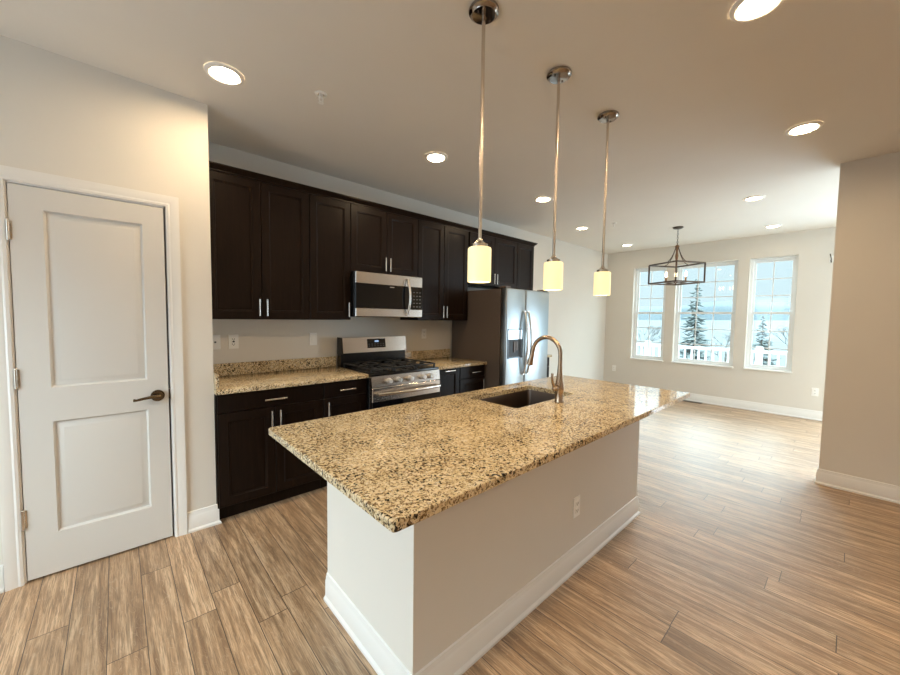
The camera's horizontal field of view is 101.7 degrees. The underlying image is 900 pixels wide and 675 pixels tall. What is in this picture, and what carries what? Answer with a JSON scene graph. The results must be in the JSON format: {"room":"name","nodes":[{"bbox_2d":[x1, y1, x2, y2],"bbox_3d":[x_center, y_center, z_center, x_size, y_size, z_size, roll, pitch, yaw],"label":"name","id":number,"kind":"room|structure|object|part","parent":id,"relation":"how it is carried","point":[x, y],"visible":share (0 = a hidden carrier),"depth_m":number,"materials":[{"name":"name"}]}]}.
{"room":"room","nodes":[
{"label":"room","id":0,"kind":"room"},
{"bbox_2d":[0,35,216,565],"bbox_3d":[-2.602,-0.099,1.936,2.168,2.736,0.724,-2,4,-42],"label":"wall","id":1,"kind":"structure","parent":0,"point":[60,115],"depth_m":2.11,"materials":[{"name":"beige paint"}]},
{"bbox_2d":[5,182,172,580],"bbox_3d":[-1.949,0.246,2.039,0.624,2.029,0.100,-2,4,-42],"label":"door","id":2,"kind":"structure","parent":1,"relation":"in","point":[90,376],"depth_m":2.02,"materials":[{"name":"white paint"}]},
{"bbox_3d":[-1.784,0.353,2.173,0.149,0.068,0.065,-2,4,-42],"label":"lever handle","id":3,"kind":"part","parent":2,"relation":"part of","materials":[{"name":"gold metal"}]},
{"bbox_2d":[0,165,187,591],"bbox_3d":[-1.994,0.211,2.089,0.754,2.116,0.138,-2,4,-42],"label":"door frame","id":4,"kind":"structure","parent":1,"relation":"attached to","point":[11,483],"depth_m":1.88,"materials":[{"name":"white paint"}]},
{"bbox_2d":[0,504,220,593],"bbox_3d":[-2.360,1.218,1.741,2.190,0.134,0.022,-2,4,-42],"label":"baseboard","id":5,"kind":"structure","parent":1,"relation":"attached to","point":[202,518],"depth_m":2.40,"materials":[{"name":"white paint"}]},
{"bbox_2d":[213,356,335,375],"bbox_3d":[-1.534,0.248,3.220,1.117,0.100,0.022,-2,4,-42],"label":"backsplash","id":6,"kind":"structure","parent":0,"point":[223,369],"depth_m":3.19,"materials":[{"name":"beige stone"}]},
{"bbox_2d":[208,142,607,380],"bbox_3d":[0.625,-0.241,5.271,7.098,2.736,0.140,-2,4,-42],"label":"wall","id":7,"kind":"structure","parent":0,"point":[576,317],"depth_m":4.22,"materials":[{"name":"beige paint"}]},
{"bbox_2d":[213,335,220,349],"bbox_3d":[-1.867,0.038,2.911,0.072,0.116,0.010,-2,4,-42],"label":"wall plate","id":8,"kind":"object","parent":7,"relation":"attached to","point":[216,338],"visible":0.67,"depth_m":2.92,"materials":[{"name":"white plastic"}]},
{"bbox_2d":[228,334,238,348],"bbox_3d":[-1.772,0.033,2.997,0.072,0.116,0.010,-2,4,-42],"label":"power outlet","id":9,"kind":"object","parent":7,"relation":"attached to","point":[232,339],"visible":1,"depth_m":2.99,"materials":[{"name":"white plastic"}]},
{"bbox_2d":[231,337,235,345],"bbox_3d":[-1.770,0.033,2.995,0.035,0.068,0.003,-2,4,-42],"label":"receptacle","id":10,"kind":"object","parent":9,"relation":"attached to","point":[233,339],"depth_m":2.99,"materials":[{"name":"grey plastic"}]},
{"bbox_2d":[209,170,309,319],"bbox_3d":[-1.544,-0.672,2.920,0.740,1.051,0.358,-2,4,-42],"label":"upper cabinet","id":11,"kind":"object","parent":7,"relation":"attached to","point":[259,231],"visible":0.91,"depth_m":2.80,"materials":[{"name":"brown wood"}]},
{"bbox_3d":[-1.591,-0.660,2.697,0.364,1.044,0.019,-2,4,-42],"label":"door","id":12,"kind":"part","parent":11,"relation":"part of","materials":[{"name":"brown wood"}]},
{"bbox_3d":[-1.461,-0.230,2.808,0.012,0.128,0.036,-2,4,-42],"label":"handle","id":13,"kind":"part","parent":11,"relation":"part of","materials":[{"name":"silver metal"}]},
{"bbox_3d":[-1.318,-0.670,2.946,0.368,1.044,0.019,-2,4,-42],"label":"door","id":14,"kind":"part","parent":11,"relation":"part of","materials":[{"name":"brown wood"}]},
{"bbox_2d":[209,161,537,246],"bbox_3d":[-0.344,-1.266,3.985,3.980,0.048,0.346,-2,4,-42],"label":"crown molding","id":15,"kind":"structure","parent":11,"relation":"attached to","point":[214,166],"depth_m":3.23,"materials":[{"name":"brown wood"}]},
{"bbox_2d":[309,333,316,344],"bbox_3d":[-1.285,0.014,3.441,0.072,0.116,0.009,-2,4,-42],"label":"light switch","id":16,"kind":"object","parent":7,"relation":"attached to","point":[312,336],"visible":1,"depth_m":3.44,"materials":[{"name":"white plastic"}]},
{"bbox_2d":[309,193,350,319],"bbox_3d":[-1.132,-0.687,3.296,0.371,1.051,0.358,-2,4,-42],"label":"upper cabinet","id":17,"kind":"object","parent":7,"relation":"attached to","point":[329,219],"visible":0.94,"depth_m":3.19,"materials":[{"name":"brown wood"}]},
{"bbox_2d":[350,203,417,276],"bbox_3d":[-0.710,-0.925,3.665,0.760,0.607,0.358,-2,4,-42],"label":"upper cabinet","id":18,"kind":"object","parent":7,"relation":"attached to","point":[383,242],"visible":0.9,"depth_m":3.53,"materials":[{"name":"brown wood"}]},
{"bbox_3d":[-0.760,-0.912,3.439,0.376,0.600,0.019,-2,4,-42],"label":"door","id":19,"kind":"part","parent":18,"relation":"part of","materials":[{"name":"brown wood"}]},
{"bbox_2d":[350,271,421,317],"bbox_3d":[-0.677,-0.410,3.651,0.754,0.413,0.475,-2,4,-42],"label":"microwave","id":20,"kind":"object","parent":18,"relation":"attached to","point":[371,294],"visible":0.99,"depth_m":3.48,"materials":[{"name":"silver metal"}]},
{"bbox_3d":[-0.630,-0.387,3.488,0.603,0.221,0.028,-2,4,-42],"label":"door","id":21,"kind":"part","parent":20,"relation":"part of","materials":[{"name":"black glass"}]},
{"bbox_3d":[-0.408,-0.401,3.625,0.027,0.367,0.073,-2,4,-42],"label":"handle","id":22,"kind":"part","parent":20,"relation":"part of","materials":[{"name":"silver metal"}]},
{"bbox_3d":[-0.351,-0.397,3.742,0.150,0.221,0.028,-2,4,-42],"label":"control panel","id":23,"kind":"part","parent":20,"relation":"part of","materials":[{"name":"black glass"}]},
{"bbox_3d":[-0.479,-0.923,3.695,0.376,0.600,0.019,-2,4,-42],"label":"door","id":24,"kind":"part","parent":18,"relation":"part of","materials":[{"name":"brown wood"}]},
{"bbox_2d":[421,329,425,338],"bbox_3d":[-0.307,-0.045,4.331,0.072,0.116,0.009,-2,4,-42],"label":"power outlet","id":25,"kind":"object","parent":7,"relation":"attached to","point":[423,331],"visible":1,"depth_m":4.32,"materials":[{"name":"white plastic"}]},
{"bbox_2d":[405,349,449,359],"bbox_3d":[-0.280,0.202,4.363,0.738,0.100,0.022,-2,4,-42],"label":"backsplash","id":26,"kind":"structure","parent":7,"relation":"attached to","point":[423,354],"depth_m":4.36,"materials":[{"name":"beige stone"}]},
{"bbox_2d":[400,219,468,319],"bbox_3d":[-0.157,-0.724,4.185,0.742,1.051,0.358,-2,4,-42],"label":"upper cabinet","id":27,"kind":"object","parent":7,"relation":"attached to","point":[442,250],"visible":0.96,"depth_m":4.06,"materials":[{"name":"brown wood"}]},
{"bbox_3d":[-0.206,-0.712,3.959,0.362,1.044,0.019,-2,4,-42],"label":"door","id":28,"kind":"part","parent":27,"relation":"part of","materials":[{"name":"brown wood"}]},
{"bbox_3d":[0.068,-0.722,4.209,0.373,1.044,0.019,-2,4,-42],"label":"door","id":29,"kind":"part","parent":27,"relation":"part of","materials":[{"name":"brown wood"}]},
{"bbox_2d":[468,232,517,288],"bbox_3d":[0.475,-0.963,4.745,0.914,0.620,0.358,-2,4,-42],"label":"upper cabinet","id":30,"kind":"object","parent":7,"relation":"attached to","point":[503,252],"visible":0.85,"depth_m":4.73,"materials":[{"name":"brown wood"}]},
{"bbox_3d":[0.393,-0.949,4.491,0.446,0.613,0.019,-2,4,-42],"label":"door","id":31,"kind":"part","parent":30,"relation":"part of","materials":[{"name":"brown wood"}]},
{"bbox_3d":[0.731,-0.962,4.799,0.460,0.613,0.019,-2,4,-42],"label":"door","id":32,"kind":"part","parent":30,"relation":"part of","materials":[{"name":"brown wood"}]},
{"bbox_2d":[517,243,533,289],"bbox_3d":[0.951,-0.765,5.194,0.377,1.051,0.358,-2,4,-42],"label":"upper cabinet","id":33,"kind":"object","parent":7,"relation":"attached to","point":[525,253],"visible":0.27,"depth_m":5.08,"materials":[{"name":"brown wood"}]},
{"bbox_2d":[0,0,899,253],"bbox_3d":[2.064,-1.466,1.927,9.406,0.120,6.887,-2,4,-42],"label":"ceiling","id":34,"kind":"structure","parent":0,"point":[706,101],"depth_m":2.16,"materials":[{"name":"paint"}]},
{"bbox_2d":[204,62,244,85],"bbox_3d":[-1.243,-1.449,2.021,0.192,0.012,0.192,-2,4,-42],"label":"recessed light","id":35,"kind":"object","parent":34,"relation":"in","point":[223,73],"visible":1,"depth_m":2.01,"materials":[{"name":"white plastic"}]},
{"bbox_2d":[315,90,326,104],"bbox_3d":[-0.773,-1.432,2.195,0.072,0.054,0.072,-2,4,-42],"label":"sprinkler head","id":36,"kind":"object","parent":34,"relation":"attached to","point":[320,92],"visible":1,"depth_m":2.19},
{"bbox_2d":[424,152,447,162],"bbox_3d":[-0.116,-1.490,3.037,0.192,0.012,0.192,-2,4,-42],"label":"recessed light","id":37,"kind":"object","parent":34,"relation":"in","point":[436,157],"visible":1,"depth_m":3.02,"materials":[{"name":"white"}]},
{"bbox_2d":[467,0,498,282],"bbox_3d":[0.138,-0.830,1.611,0.132,1.165,0.132,-2,4,-42],"label":"pendant light","id":38,"kind":"object","parent":34,"relation":"hanging from","point":[482,12],"visible":1,"depth_m":1.59,"materials":[{"name":"white glass"}]},
{"bbox_3d":[0.131,-0.325,1.639,0.105,0.154,0.105,-2,4,-42],"label":"lamp shade","id":39,"kind":"part","parent":38,"relation":"part of","materials":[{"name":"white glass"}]},
{"bbox_3d":[0.139,-0.908,1.606,0.018,0.958,0.018,-2,4,-42],"label":"stem","id":40,"kind":"part","parent":38,"relation":"part of","materials":[{"name":"silver metal"}]},
{"bbox_2d":[534,196,551,201],"bbox_3d":[1.033,-1.532,4.070,0.192,0.012,0.192,-2,4,-42],"label":"recessed light","id":41,"kind":"object","parent":34,"relation":"in","point":[542,198],"visible":1,"depth_m":4.06,"materials":[{"name":"white plastic"}]},
{"bbox_2d":[543,66,571,290],"bbox_3d":[0.582,-0.847,2.015,0.132,1.165,0.132,-2,4,-42],"label":"pendant light","id":42,"kind":"object","parent":34,"relation":"hanging from","point":[553,268],"visible":1,"depth_m":2.00,"materials":[{"name":"beige"}]},
{"bbox_3d":[0.576,-0.342,2.043,0.105,0.154,0.105,-2,4,-42],"label":"lamp shade","id":43,"kind":"part","parent":42,"relation":"part of","materials":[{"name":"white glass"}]},
{"bbox_3d":[0.583,-0.925,2.011,0.018,0.958,0.018,-2,4,-42],"label":"stem","id":44,"kind":"part","parent":42,"relation":"part of","materials":[{"name":"silver metal"}]},
{"bbox_2d":[575,226,588,229],"bbox_3d":[1.927,-1.591,5.346,0.192,0.012,0.192,-2,4,-42],"label":"recessed light","id":45,"kind":"object","parent":34,"relation":"in","point":[582,227],"visible":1,"depth_m":5.35,"materials":[{"name":"white plastic"}]},
{"bbox_2d":[593,110,618,295],"bbox_3d":[1.022,-0.863,2.416,0.132,1.165,0.132,-2,4,-42],"label":"pendant light","id":46,"kind":"object","parent":34,"relation":"hanging from","point":[602,277],"visible":1,"depth_m":2.40,"materials":[{"name":"beige glass"}]},
{"bbox_3d":[1.015,-0.358,2.444,0.105,0.154,0.105,-2,4,-42],"label":"lamp shade","id":47,"kind":"part","parent":46,"relation":"part of","materials":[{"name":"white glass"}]},
{"bbox_3d":[1.023,-0.941,2.412,0.018,0.958,0.018,-2,4,-42],"label":"stem","id":48,"kind":"part","parent":46,"relation":"part of","materials":[{"name":"silver metal"}]},
{"bbox_2d":[648,226,705,285],"bbox_3d":[3.251,-1.169,5.248,0.507,0.810,0.507,0,3,-14],"label":"chandelier","id":49,"kind":"object","parent":34,"relation":"hanging from","point":[680,282],"visible":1,"depth_m":5.22,"materials":[{"name":"brown metal"}]},
{"bbox_3d":[3.247,-0.918,5.263,0.507,0.287,0.507,0,3,-14],"label":"frame","id":50,"kind":"part","parent":49,"relation":"part of","materials":[{"name":"brown metal"}]},
{"bbox_2d":[743,195,765,201],"bbox_3d":[3.273,-1.495,3.943,0.192,0.012,0.192,-2,4,-42],"label":"recessed light","id":51,"kind":"object","parent":34,"relation":"in","point":[757,197],"visible":1,"depth_m":3.94,"materials":[{"name":"white"}]},
{"bbox_2d":[729,0,783,22],"bbox_3d":[1.283,-1.387,1.526,0.192,0.012,0.192,-2,4,-42],"label":"recessed light","id":52,"kind":"object","parent":34,"relation":"in","point":[741,11],"visible":1,"depth_m":1.55,"materials":[{"name":"white"}]},
{"bbox_2d":[764,224,781,227],"bbox_3d":[4.488,-1.543,5.090,0.192,0.012,0.192,-2,4,-42],"label":"recessed light","id":53,"kind":"object","parent":34,"relation":"in","point":[775,225],"visible":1,"depth_m":5.08,"materials":[{"name":"white"}]},
{"bbox_2d":[785,121,823,135],"bbox_3d":[2.422,-1.427,2.506,0.192,0.012,0.192,-2,4,-42],"label":"recessed light","id":54,"kind":"object","parent":34,"relation":"in","point":[806,127],"visible":1,"depth_m":2.50,"materials":[{"name":"white"}]},
{"bbox_2d":[0,401,899,674],"bbox_3d":[2.026,1.385,2.086,9.406,0.120,6.887,-2,4,-42],"label":"floor","id":55,"kind":"structure","parent":0,"point":[733,560],"depth_m":1.89,"materials":[{"name":"brown wood"}]},
{"bbox_2d":[214,383,322,518],"bbox_3d":[-1.470,0.792,2.885,0.725,0.882,0.657,-2,4,-42],"label":"base cabinet","id":56,"kind":"object","parent":55,"relation":"on","point":[254,470],"visible":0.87,"depth_m":2.61,"materials":[{"name":"brown wood"}]},
{"bbox_3d":[-1.410,0.822,2.558,0.358,0.636,0.019,-2,4,-42],"label":"door","id":57,"kind":"part","parent":56,"relation":"part of","materials":[{"name":"brown wood"}]},
{"bbox_3d":[-1.272,0.433,2.657,0.717,0.126,0.019,-2,4,-42],"label":"drawer","id":58,"kind":"part","parent":56,"relation":"part of","materials":[{"name":"brown wood"}]},
{"bbox_3d":[-1.277,0.588,2.626,0.012,0.128,0.036,-2,4,-42],"label":"handle","id":59,"kind":"part","parent":56,"relation":"part of","materials":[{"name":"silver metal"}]},
{"bbox_3d":[-1.255,0.441,2.636,0.150,0.012,0.036,-2,4,-42],"label":"handle","id":60,"kind":"part","parent":56,"relation":"part of","materials":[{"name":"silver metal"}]},
{"bbox_3d":[-1.234,0.586,2.665,0.012,0.128,0.036,-2,4,-42],"label":"handle","id":61,"kind":"part","parent":56,"relation":"part of","materials":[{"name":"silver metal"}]},
{"bbox_2d":[213,356,368,394],"bbox_3d":[-1.324,0.280,2.990,1.117,0.132,0.647,-2,4,-42],"label":"countertop","id":62,"kind":"structure","parent":56,"relation":"on","point":[239,377],"depth_m":3.00,"materials":[{"name":"beige stone"}]},
{"bbox_3d":[-1.144,0.812,2.800,0.356,0.636,0.019,-2,4,-42],"label":"door","id":63,"kind":"part","parent":56,"relation":"part of","materials":[{"name":"brown wood"}]},
{"bbox_2d":[320,378,366,487],"bbox_3d":[-1.059,0.776,3.260,0.383,0.882,0.657,-2,4,-42],"label":"base cabinet","id":64,"kind":"object","parent":55,"relation":"on","point":[348,396],"visible":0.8,"depth_m":3.02,"materials":[{"name":"brown wood"}]},
{"bbox_3d":[-0.966,0.576,2.910,0.012,0.128,0.036,-2,4,-42],"label":"handle","id":65,"kind":"part","parent":64,"relation":"part of","materials":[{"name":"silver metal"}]},
{"bbox_3d":[-0.863,0.417,3.030,0.380,0.126,0.019,-2,4,-42],"label":"drawer","id":66,"kind":"part","parent":64,"relation":"part of","materials":[{"name":"brown wood"}]},
{"bbox_3d":[-0.868,0.802,3.051,0.380,0.636,0.019,-2,4,-42],"label":"door","id":67,"kind":"part","parent":64,"relation":"part of","materials":[{"name":"brown wood"}]},
{"bbox_2d":[337,336,440,409],"bbox_3d":[-0.579,0.605,3.586,0.760,1.200,0.744,-2,4,-42],"label":"gas range","id":68,"kind":"object","parent":55,"relation":"on","point":[393,379],"visible":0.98,"depth_m":3.50,"materials":[{"name":"silver metal"}]},
{"bbox_3d":[-0.756,0.058,3.771,0.213,0.092,0.014,-2,4,-42],"label":"display panel","id":69,"kind":"part","parent":68,"relation":"part of","materials":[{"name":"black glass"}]},
{"bbox_3d":[-0.523,0.381,3.204,0.052,0.052,0.048,-2,4,-42],"label":"knob","id":70,"kind":"part","parent":68,"relation":"part of","materials":[{"name":"silver metal"}]},
{"bbox_2d":[341,362,438,376],"bbox_3d":[-0.582,0.299,3.576,0.760,0.022,0.573,-2,4,-42],"label":"cooktop","id":71,"kind":"object","parent":68,"relation":"in","point":[422,369],"depth_m":3.41,"materials":[{"name":"black metal"}]},
{"bbox_3d":[-0.451,0.378,3.269,0.052,0.052,0.048,-2,4,-42],"label":"knob","id":72,"kind":"part","parent":68,"relation":"part of","materials":[{"name":"silver metal"}]},
{"bbox_3d":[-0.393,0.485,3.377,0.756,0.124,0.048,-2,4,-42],"label":"oven door","id":73,"kind":"part","parent":68,"relation":"part of","materials":[{"name":"silver metal"}]},
{"bbox_3d":[-0.394,0.372,3.373,0.760,0.094,0.041,-2,4,-42],"label":"control panel","id":74,"kind":"part","parent":68,"relation":"part of","materials":[{"name":"silver metal"}]},
{"bbox_3d":[-0.353,0.477,3.333,0.714,0.030,0.078,-2,4,-42],"label":"handle","id":75,"kind":"part","parent":68,"relation":"part of","materials":[{"name":"silver metal"}]},
{"bbox_3d":[-0.357,0.375,3.355,0.052,0.052,0.048,-2,4,-42],"label":"knob","id":76,"kind":"part","parent":68,"relation":"part of","materials":[{"name":"silver metal"}]},
{"bbox_2d":[439,368,459,396],"bbox_3d":[-0.220,0.745,4.024,0.336,0.882,0.657,-2,4,-42],"label":"base cabinet","id":77,"kind":"object","parent":55,"relation":"on","point":[449,378],"visible":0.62,"depth_m":3.81,"materials":[{"name":"brown wood"}]},
{"bbox_2d":[459,365,483,392],"bbox_3d":[0.049,0.735,4.269,0.388,0.882,0.657,-2,4,-42],"label":"base cabinet","id":78,"kind":"object","parent":55,"relation":"on","point":[471,378],"visible":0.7,"depth_m":4.03,"materials":[{"name":"brown wood"}]},
{"bbox_2d":[405,349,486,369],"bbox_3d":[-0.070,0.233,4.133,0.738,0.132,0.647,-2,4,-42],"label":"countertop","id":79,"kind":"structure","parent":78,"relation":"on","point":[442,359],"depth_m":4.21,"materials":[{"name":"beige stone"}]},
{"bbox_3d":[0.245,0.376,4.040,0.381,0.126,0.019,-2,4,-42],"label":"drawer","id":80,"kind":"part","parent":78,"relation":"part of","materials":[{"name":"brown wood"}]},
{"bbox_3d":[0.240,0.760,4.061,0.381,0.636,0.019,-2,4,-42],"label":"door","id":81,"kind":"part","parent":78,"relation":"part of","materials":[{"name":"brown wood"}]},
{"bbox_2d":[324,420,639,674],"bbox_3d":[0.384,0.853,2.219,2.059,0.884,0.731,-2,4,-42],"label":"kitchen island","id":82,"kind":"object","parent":55,"relation":"on","point":[434,595],"visible":0.59,"depth_m":1.59,"materials":[{"name":"beige paint"}]},
{"bbox_2d":[268,375,689,532],"bbox_3d":[0.426,0.404,2.067,2.427,0.030,0.990,-2,4,-42],"label":"island countertop","id":83,"kind":"structure","parent":82,"relation":"on","point":[404,465],"depth_m":1.49,"materials":[{"name":"beige stone"}]},
{"bbox_2d":[480,390,563,407],"bbox_3d":[0.472,0.508,2.375,0.682,0.209,0.420,-2,4,-42],"label":"sink","id":84,"kind":"object","parent":83,"relation":"in","point":[519,399],"visible":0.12,"depth_m":2.63,"materials":[{"name":"silver metal"}]},
{"bbox_2d":[527,335,563,402],"bbox_3d":[0.564,0.184,2.236,0.108,0.395,0.263,-2,4,-42],"label":"faucet","id":85,"kind":"object","parent":83,"relation":"on","point":[558,387],"visible":1,"depth_m":2.17,"materials":[{"name":"silver metal"}]},
{"bbox_3d":[0.590,0.084,2.243,0.025,0.195,0.219,-2,4,-42],"label":"spout","id":86,"kind":"part","parent":85,"relation":"part of","materials":[{"name":"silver metal"}]},
{"bbox_3d":[0.617,0.263,2.148,0.063,0.109,0.036,-2,4,-42],"label":"lever","id":87,"kind":"part","parent":85,"relation":"part of","materials":[{"name":"silver metal"}]},
{"bbox_2d":[573,495,579,518],"bbox_3d":[0.711,0.948,2.051,0.072,0.116,0.009,-2,4,-42],"label":"power outlet","id":88,"kind":"object","parent":82,"relation":"attached to","point":[576,501],"visible":1,"depth_m":2.04,"materials":[{"name":"white plastic"}]},
{"bbox_2d":[452,286,548,388],"bbox_3d":[0.639,0.289,4.548,0.828,1.756,0.936,-2,4,-42],"label":"refrigerator","id":89,"kind":"object","parent":55,"relation":"on","point":[501,327],"visible":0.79,"depth_m":4.17,"materials":[{"name":"silver metal"}]},
{"bbox_3d":[0.700,0.280,4.123,0.347,1.645,0.078,-2,4,-42],"label":"freezer door","id":90,"kind":"part","parent":89,"relation":"part of","materials":[{"name":"silver metal"}]},
{"bbox_3d":[0.728,-0.033,4.071,0.248,0.106,0.004,-2,4,-42],"label":"dispenser panel","id":91,"kind":"part","parent":89,"relation":"part of","materials":[{"name":"silver metal"}]},
{"bbox_3d":[0.858,0.062,4.151,0.026,0.726,0.079,-2,4,-42],"label":"handle","id":92,"kind":"part","parent":89,"relation":"part of","materials":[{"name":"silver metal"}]},
{"bbox_3d":[0.910,0.060,4.198,0.026,0.726,0.079,-2,4,-42],"label":"handle","id":93,"kind":"part","parent":89,"relation":"part of","materials":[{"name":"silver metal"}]},
{"bbox_3d":[1.008,0.268,4.404,0.475,1.645,0.078,-2,4,-42],"label":"fridge door","id":94,"kind":"part","parent":89,"relation":"part of","materials":[{"name":"silver metal"}]},
{"bbox_2d":[547,357,548,376],"bbox_3d":[1.039,0.698,5.171,0.359,0.882,0.657,-2,4,-42],"label":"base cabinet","id":95,"kind":"object","parent":55,"relation":"on","point":[547,357],"visible":0.1,"depth_m":5.04,"materials":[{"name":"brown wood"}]},
{"bbox_2d":[603,227,835,411],"bbox_3d":[5.266,-0.183,5.347,0.140,2.736,6.287,-2,4,-42],"label":"wall","id":96,"kind":"structure","parent":0,"point":[814,247],"depth_m":5.89,"materials":[{"name":"beige paint"}]},
{"bbox_2d":[630,267,666,361],"bbox_3d":[3.779,-0.444,6.948,0.157,1.754,0.590,-2,4,-42],"label":"window","id":97,"kind":"structure","parent":96,"relation":"in","point":[637,278],"depth_m":7.03,"materials":[{"name":"white plastic"}]},
{"bbox_3d":[3.745,0.422,6.976,0.097,0.020,0.590,-2,4,-42],"label":"sill","id":98,"kind":"part","parent":97,"relation":"part of","materials":[{"name":"white paint"}]},
{"bbox_3d":[3.802,-0.052,6.996,0.024,0.864,0.496,-2,4,-42],"label":"sash","id":99,"kind":"part","parent":97,"relation":"part of","materials":[{"name":"white plastic"}]},
{"bbox_3d":[3.832,-0.868,6.968,0.024,0.838,0.496,-2,4,-42],"label":"sash","id":100,"kind":"part","parent":97,"relation":"part of","materials":[{"name":"white plastic"}]},
{"bbox_2d":[671,260,738,367],"bbox_3d":[4.373,-0.400,6.298,0.157,1.754,0.905,-2,4,-42],"label":"window","id":101,"kind":"structure","parent":96,"relation":"in","point":[679,297],"depth_m":6.29,"materials":[{"name":"white plastic"}]},
{"bbox_3d":[4.339,0.467,6.326,0.097,0.020,0.905,-2,4,-42],"label":"sill","id":102,"kind":"part","parent":101,"relation":"part of","materials":[{"name":"white paint"}]},
{"bbox_3d":[4.396,-0.008,6.346,0.024,0.864,0.811,-2,4,-42],"label":"sash","id":103,"kind":"part","parent":101,"relation":"part of","materials":[{"name":"clear glass"}]},
{"bbox_3d":[4.426,-0.824,6.318,0.024,0.838,0.811,-2,4,-42],"label":"sash","id":104,"kind":"part","parent":101,"relation":"part of","materials":[{"name":"clear glass"}]},
{"bbox_2d":[685,393,822,420],"bbox_3d":[4.353,1.055,6.279,0.022,0.134,3.527,-2,4,-42],"label":"baseboard","id":105,"kind":"structure","parent":96,"relation":"attached to","point":[754,406],"depth_m":5.74,"materials":[{"name":"white paint"}]},
{"bbox_2d":[743,255,798,372],"bbox_3d":[4.957,-0.356,5.659,0.157,1.754,0.580,-2,4,-42],"label":"window","id":106,"kind":"structure","parent":96,"relation":"in","point":[795,259],"depth_m":5.68,"materials":[{"name":"white plastic"}]},
{"bbox_3d":[4.923,0.510,5.687,0.097,0.020,0.580,-2,4,-42],"label":"sill","id":107,"kind":"part","parent":106,"relation":"part of","materials":[{"name":"white paint"}]},
{"bbox_3d":[4.980,0.036,5.707,0.024,0.864,0.486,-2,4,-42],"label":"sash","id":108,"kind":"part","parent":106,"relation":"part of","materials":[{"name":"white plastic"}]},
{"bbox_3d":[5.010,-0.780,5.679,0.024,0.838,0.486,-2,4,-42],"label":"sash","id":109,"kind":"part","parent":106,"relation":"part of","materials":[{"name":"clear glass"}]},
{"bbox_2d":[811,388,818,395],"bbox_3d":[5.262,0.787,5.280,0.009,0.116,0.072,-2,4,-42],"label":"power outlet","id":110,"kind":"object","parent":96,"relation":"attached to","point":[815,391],"visible":1,"depth_m":5.28,"materials":[{"name":"white plastic"}]},
{"bbox_2d":[819,151,899,485],"bbox_3d":[4.208,-0.020,2.169,0.120,2.736,2.731,-2,4,-42],"label":"wall","id":111,"kind":"structure","parent":0,"point":[860,432],"depth_m":2.98,"materials":[{"name":"beige paint"}]},
{"bbox_2d":[814,465,899,503],"bbox_3d":[4.183,1.278,2.250,0.164,0.134,2.753,-2,4,-42],"label":"baseboard","id":112,"kind":"structure","parent":111,"relation":"attached to","point":[871,488],"depth_m":3.02,"materials":[{"name":"white paint"}]},
{"label":"outside","id":113,"kind":"structure","parent":0,"visible":0},
{"bbox_3d":[5.475,1.292,6.786,2.025,0.035,8.500,-2,4,-42],"label":"floor","id":114,"kind":"structure","parent":113,"visible":0},
{"bbox_2d":[637,342,786,365],"bbox_3d":[6.178,0.718,7.367,0.110,1.065,8.535,-2,4,-42],"label":"deck railing","id":115,"kind":"object","parent":114,"relation":"on","point":[759,352],"visible":0.13,"depth_m":7.88,"materials":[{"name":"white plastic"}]},
{"bbox_3d":[4.785,0.614,8.891,0.110,1.065,0.110,-2,4,-42],"label":"post","id":116,"kind":"part","parent":115,"relation":"part of","materials":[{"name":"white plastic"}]},
{"bbox_3d":[6.172,0.285,7.355,0.090,0.060,8.500,-2,4,-42],"label":"rail","id":117,"kind":"part","parent":115,"relation":"part of","materials":[{"name":"white plastic"}]},
{"bbox_3d":[6.187,0.719,7.357,0.110,1.065,0.110,-2,4,-42],"label":"post","id":118,"kind":"part","parent":115,"relation":"part of","materials":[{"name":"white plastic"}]},
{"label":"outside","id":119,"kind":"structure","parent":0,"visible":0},
{"bbox_2d":[637,320,788,366],"bbox_3d":[62.382,-2.097,83.991,190.000,4.529,220.000,-2,4,-42],"label":"ground","id":120,"kind":"structure","parent":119,"point":[725,325],"depth_m":64.73,"materials":[{"name":"grey snow"}]},
{"bbox_2d":[637,326,660,354],"bbox_3d":[13.227,0.754,24.755,1.842,3.316,2.893,-2,4,-42],"label":"bare tree","id":121,"kind":"object","parent":120,"relation":"on","point":[654,329],"visible":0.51,"depth_m":24.25,"materials":[{"name":"grey plant"}]},
{"bbox_2d":[679,279,710,360],"bbox_3d":[12.657,-0.090,18.932,2.565,5.835,2.052,1,3,-1],"label":"conifer tree","id":122,"kind":"object","parent":120,"relation":"on","point":[700,339],"visible":0.48,"depth_m":18.70,"materials":[{"name":"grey plant"}]},
{"bbox_2d":[706,333,729,361],"bbox_3d":[16.712,1.045,22.325,2.009,3.098,2.210,-1,4,-27],"label":"bare tree","id":123,"kind":"object","parent":120,"relation":"on","point":[725,359],"visible":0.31,"depth_m":22.02,"materials":[{"name":"grey plant"}]},
{"bbox_2d":[752,315,780,365],"bbox_3d":[16.971,0.757,19.972,2.387,3.943,2.180,-2,4,-42],"label":"conifer tree","id":124,"kind":"object","parent":120,"relation":"on","point":[762,343],"visible":0.44,"depth_m":19.87,"materials":[{"name":"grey plant"}]},
{"bbox_2d":[771,327,787,344],"bbox_3d":[20.533,0.954,21.934,2.361,3.226,2.164,-2,4,-42],"label":"bare tree","id":125,"kind":"object","parent":120,"relation":"on","point":[783,328],"visible":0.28,"depth_m":22.25,"materials":[{"name":"grey plant"}]},
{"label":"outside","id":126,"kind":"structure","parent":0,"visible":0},
{"bbox_2d":[638,301,790,319],"bbox_3d":[154.069,-12.286,200.994,100.993,17.100,330.000,-2,4,-42],"label":"water","id":127,"kind":"structure","parent":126,"point":[720,306],"depth_m":189.82,"materials":[{"name":"liquid"}]}
]}

